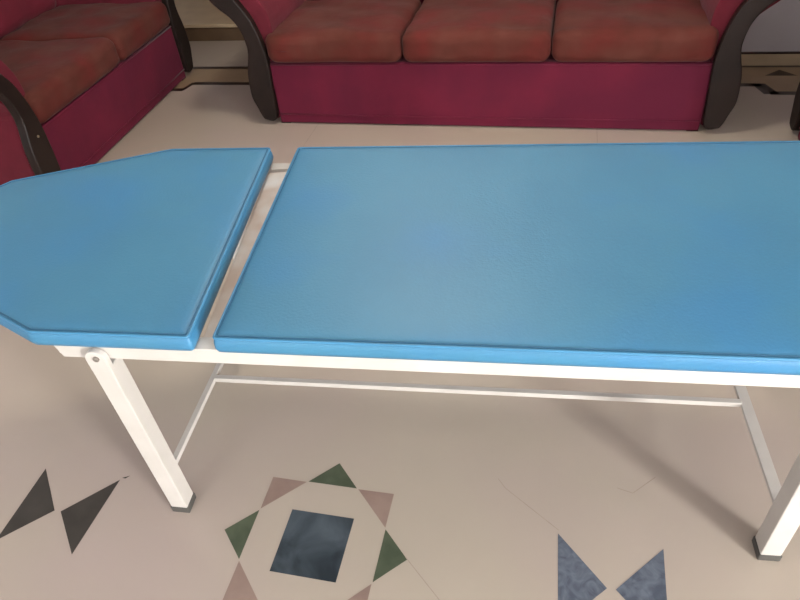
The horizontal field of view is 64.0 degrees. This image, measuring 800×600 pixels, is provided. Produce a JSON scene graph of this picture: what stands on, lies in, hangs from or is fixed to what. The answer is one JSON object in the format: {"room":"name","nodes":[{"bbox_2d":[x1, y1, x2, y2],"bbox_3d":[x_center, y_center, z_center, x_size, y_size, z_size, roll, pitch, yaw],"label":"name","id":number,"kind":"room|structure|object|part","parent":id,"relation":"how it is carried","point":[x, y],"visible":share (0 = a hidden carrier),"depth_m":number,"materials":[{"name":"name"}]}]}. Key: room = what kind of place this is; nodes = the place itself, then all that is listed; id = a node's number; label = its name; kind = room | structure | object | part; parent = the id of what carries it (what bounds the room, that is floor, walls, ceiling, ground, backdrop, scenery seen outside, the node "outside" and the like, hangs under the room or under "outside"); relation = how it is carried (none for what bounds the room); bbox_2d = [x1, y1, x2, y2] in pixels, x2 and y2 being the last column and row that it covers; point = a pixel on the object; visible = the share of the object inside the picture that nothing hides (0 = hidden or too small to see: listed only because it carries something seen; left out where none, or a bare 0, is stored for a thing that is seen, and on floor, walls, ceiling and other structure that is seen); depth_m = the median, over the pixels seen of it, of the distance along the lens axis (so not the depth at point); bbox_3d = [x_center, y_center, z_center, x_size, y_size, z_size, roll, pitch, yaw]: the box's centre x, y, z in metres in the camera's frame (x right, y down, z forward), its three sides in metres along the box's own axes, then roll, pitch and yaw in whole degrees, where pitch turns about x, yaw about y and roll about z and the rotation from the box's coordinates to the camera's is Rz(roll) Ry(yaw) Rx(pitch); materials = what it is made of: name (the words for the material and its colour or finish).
{"room":"living room","nodes":[
{"label":"living room","id":0,"kind":"room"},
{"bbox_2d":[174,0,243,40],"bbox_3d":[-1.359,-2.518,5.493,1.750,0.245,1.672,4,42,12],"label":"step","id":1,"kind":"structure","parent":0,"point":[201,20],"depth_m":4.87,"materials":[{"name":"stone"}]},
{"bbox_2d":[0,40,799,599],"bbox_3d":[0.298,0.689,1.656,7.620,0.121,7.440,4,42,12],"label":"floor","id":2,"kind":"structure","parent":0,"point":[301,492],"depth_m":1.83,"materials":[{"name":"beige tile"}]},
{"bbox_2d":[0,0,192,184],"bbox_3d":[-2.096,-1.424,3.567,1.070,0.985,2.012,3,41,10],"label":"sofa","id":3,"kind":"object","parent":2,"relation":"on","point":[76,76],"visible":0.96,"depth_m":3.50,"materials":[{"name":"fabric"}]},
{"bbox_3d":[-2.235,-0.816,2.997,0.968,0.789,0.327,3,41,10],"label":"arm","id":4,"kind":"part","parent":3,"relation":"part of","materials":[{"name":"red fabric"}]},
{"bbox_2d":[0,0,55,39],"bbox_3d":[-2.374,-1.870,3.775,0.277,0.519,0.652,3,41,10],"label":"cushion","id":5,"kind":"object","parent":3,"relation":"on","point":[15,15],"depth_m":3.79,"materials":[{"name":"red fabric"}]},
{"bbox_3d":[-1.740,-0.779,2.905,0.046,0.767,0.260,3,41,10],"label":"arm panel","id":6,"kind":"part","parent":3,"relation":"part of","materials":[{"name":"brown wood"}]},
{"bbox_2d":[0,37,119,123],"bbox_3d":[-2.010,-1.159,3.341,0.794,0.175,0.794,3,41,10],"label":"seat cushion","id":7,"kind":"object","parent":3,"relation":"on","point":[54,75],"depth_m":3.29,"materials":[{"name":"red fabric"}]},
{"bbox_2d":[0,1,169,60],"bbox_3d":[-1.890,-1.633,3.877,0.794,0.172,0.650,3,41,10],"label":"seat cushion","id":8,"kind":"object","parent":3,"relation":"on","point":[132,26],"depth_m":3.78,"materials":[{"name":"red fabric"}]},
{"bbox_3d":[-1.956,-1.919,4.239,0.968,0.789,0.327,3,41,10],"label":"arm","id":9,"kind":"part","parent":3,"relation":"part of","materials":[{"name":"red fabric"}]},
{"bbox_3d":[-1.458,-1.895,4.162,0.046,0.767,0.260,3,41,10],"label":"arm panel","id":10,"kind":"part","parent":3,"relation":"part of","materials":[{"name":"brown wood"}]},
{"bbox_2d":[0,141,799,560],"bbox_3d":[-0.034,0.088,1.756,2.293,0.716,0.816,1,41,9],"label":"massage table","id":11,"kind":"object","parent":2,"relation":"on","point":[673,262],"visible":1,"depth_m":1.43,"materials":[{"name":"blue leather"}]},
{"bbox_3d":[-0.645,0.128,1.369,0.047,0.060,0.014,1,41,9],"label":"lug plate","id":12,"kind":"part","parent":11,"relation":"part of","materials":[{"name":"white metal"}]},
{"bbox_3d":[-0.625,0.352,1.601,0.068,0.611,0.068,1,41,9],"label":"leg","id":13,"kind":"part","parent":11,"relation":"part of","materials":[{"name":"white metal"}]},
{"bbox_3d":[-0.526,-0.131,2.148,0.068,0.611,0.068,1,41,9],"label":"leg","id":14,"kind":"part","parent":11,"relation":"part of","materials":[{"name":"white metal"}]},
{"bbox_3d":[-0.364,-0.129,1.599,0.074,0.018,0.725,-2,41,5],"label":"hinge rail","id":15,"kind":"part","parent":11,"relation":"part of","materials":[{"name":"white metal"}]},
{"bbox_3d":[0.202,-0.365,1.809,1.713,0.040,0.036,1,41,9],"label":"rail","id":16,"kind":"part","parent":11,"relation":"part of","materials":[{"name":"white metal"}]},
{"bbox_3d":[0.103,0.118,1.262,1.713,0.040,0.036,1,41,9],"label":"rail","id":17,"kind":"part","parent":11,"relation":"part of","materials":[{"name":"white metal"}]},
{"bbox_3d":[0.860,0.390,1.365,0.066,0.611,0.068,1,41,9],"label":"leg","id":18,"kind":"part","parent":11,"relation":"part of","materials":[{"name":"white metal"}]},
{"bbox_2d":[209,0,779,130],"bbox_3d":[0.446,-1.553,3.387,2.772,0.985,0.871,5,42,13],"label":"sofa","id":19,"kind":"object","parent":2,"relation":"on","point":[607,64],"visible":1,"depth_m":3.22,"materials":[{"name":"fabric"}]},
{"bbox_3d":[-0.832,-1.327,3.422,0.260,0.767,0.046,5,42,13],"label":"arm panel","id":20,"kind":"part","parent":19,"relation":"part of","materials":[{"name":"brown wood"}]},
{"bbox_3d":[-0.735,-1.597,3.708,0.327,0.789,0.768,5,42,13],"label":"arm","id":21,"kind":"part","parent":19,"relation":"part of","materials":[{"name":"black wood"}]},
{"bbox_2d":[265,0,420,62],"bbox_3d":[-0.291,-1.487,3.501,0.734,0.171,0.632,5,42,13],"label":"seat cushion","id":22,"kind":"object","parent":19,"relation":"on","point":[308,31],"depth_m":3.32,"materials":[{"name":"red fabric"}]},
{"bbox_2d":[402,0,555,61],"bbox_3d":[0.426,-1.429,3.342,0.734,0.170,0.631,5,42,13],"label":"seat cushion","id":23,"kind":"object","parent":19,"relation":"on","point":[433,30],"depth_m":3.15,"materials":[{"name":"red fabric"}]},
{"bbox_2d":[551,0,718,61],"bbox_3d":[1.142,-1.372,3.182,0.734,0.172,0.634,5,42,13],"label":"seat cushion","id":24,"kind":"object","parent":19,"relation":"on","point":[581,30],"depth_m":2.99,"materials":[{"name":"red fabric"}]},
{"bbox_3d":[1.643,-1.402,3.174,0.327,0.789,0.768,5,42,13],"label":"arm","id":25,"kind":"part","parent":19,"relation":"part of","materials":[{"name":"brown wood"}]},
{"bbox_3d":[1.565,-1.130,2.884,0.260,0.767,0.046,5,42,13],"label":"arm panel","id":26,"kind":"part","parent":19,"relation":"part of","materials":[{"name":"brown wood"}]},
{"bbox_2d":[789,82,799,140],"bbox_3d":[2.162,-0.912,2.422,0.849,0.985,1.172,4,42,12],"label":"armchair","id":27,"kind":"object","parent":2,"relation":"on","point":[794,123],"visible":1,"depth_m":3.02,"materials":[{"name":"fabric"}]},
{"bbox_2d":[741,0,799,51],"bbox_3d":[0.864,-2.571,3.119,7.620,2.800,0.201,4,42,12],"label":"wall","id":28,"kind":"structure","parent":0,"point":[777,28],"depth_m":3.58,"materials":[{"name":"paint"}]},
{"bbox_2d":[741,51,799,65],"bbox_3d":[1.843,-1.406,3.735,5.400,0.076,0.015,4,42,12],"label":"baseboard","id":29,"kind":"structure","parent":28,"relation":"attached to","point":[786,58],"depth_m":3.67,"materials":[{"name":"stone"}]}
]}

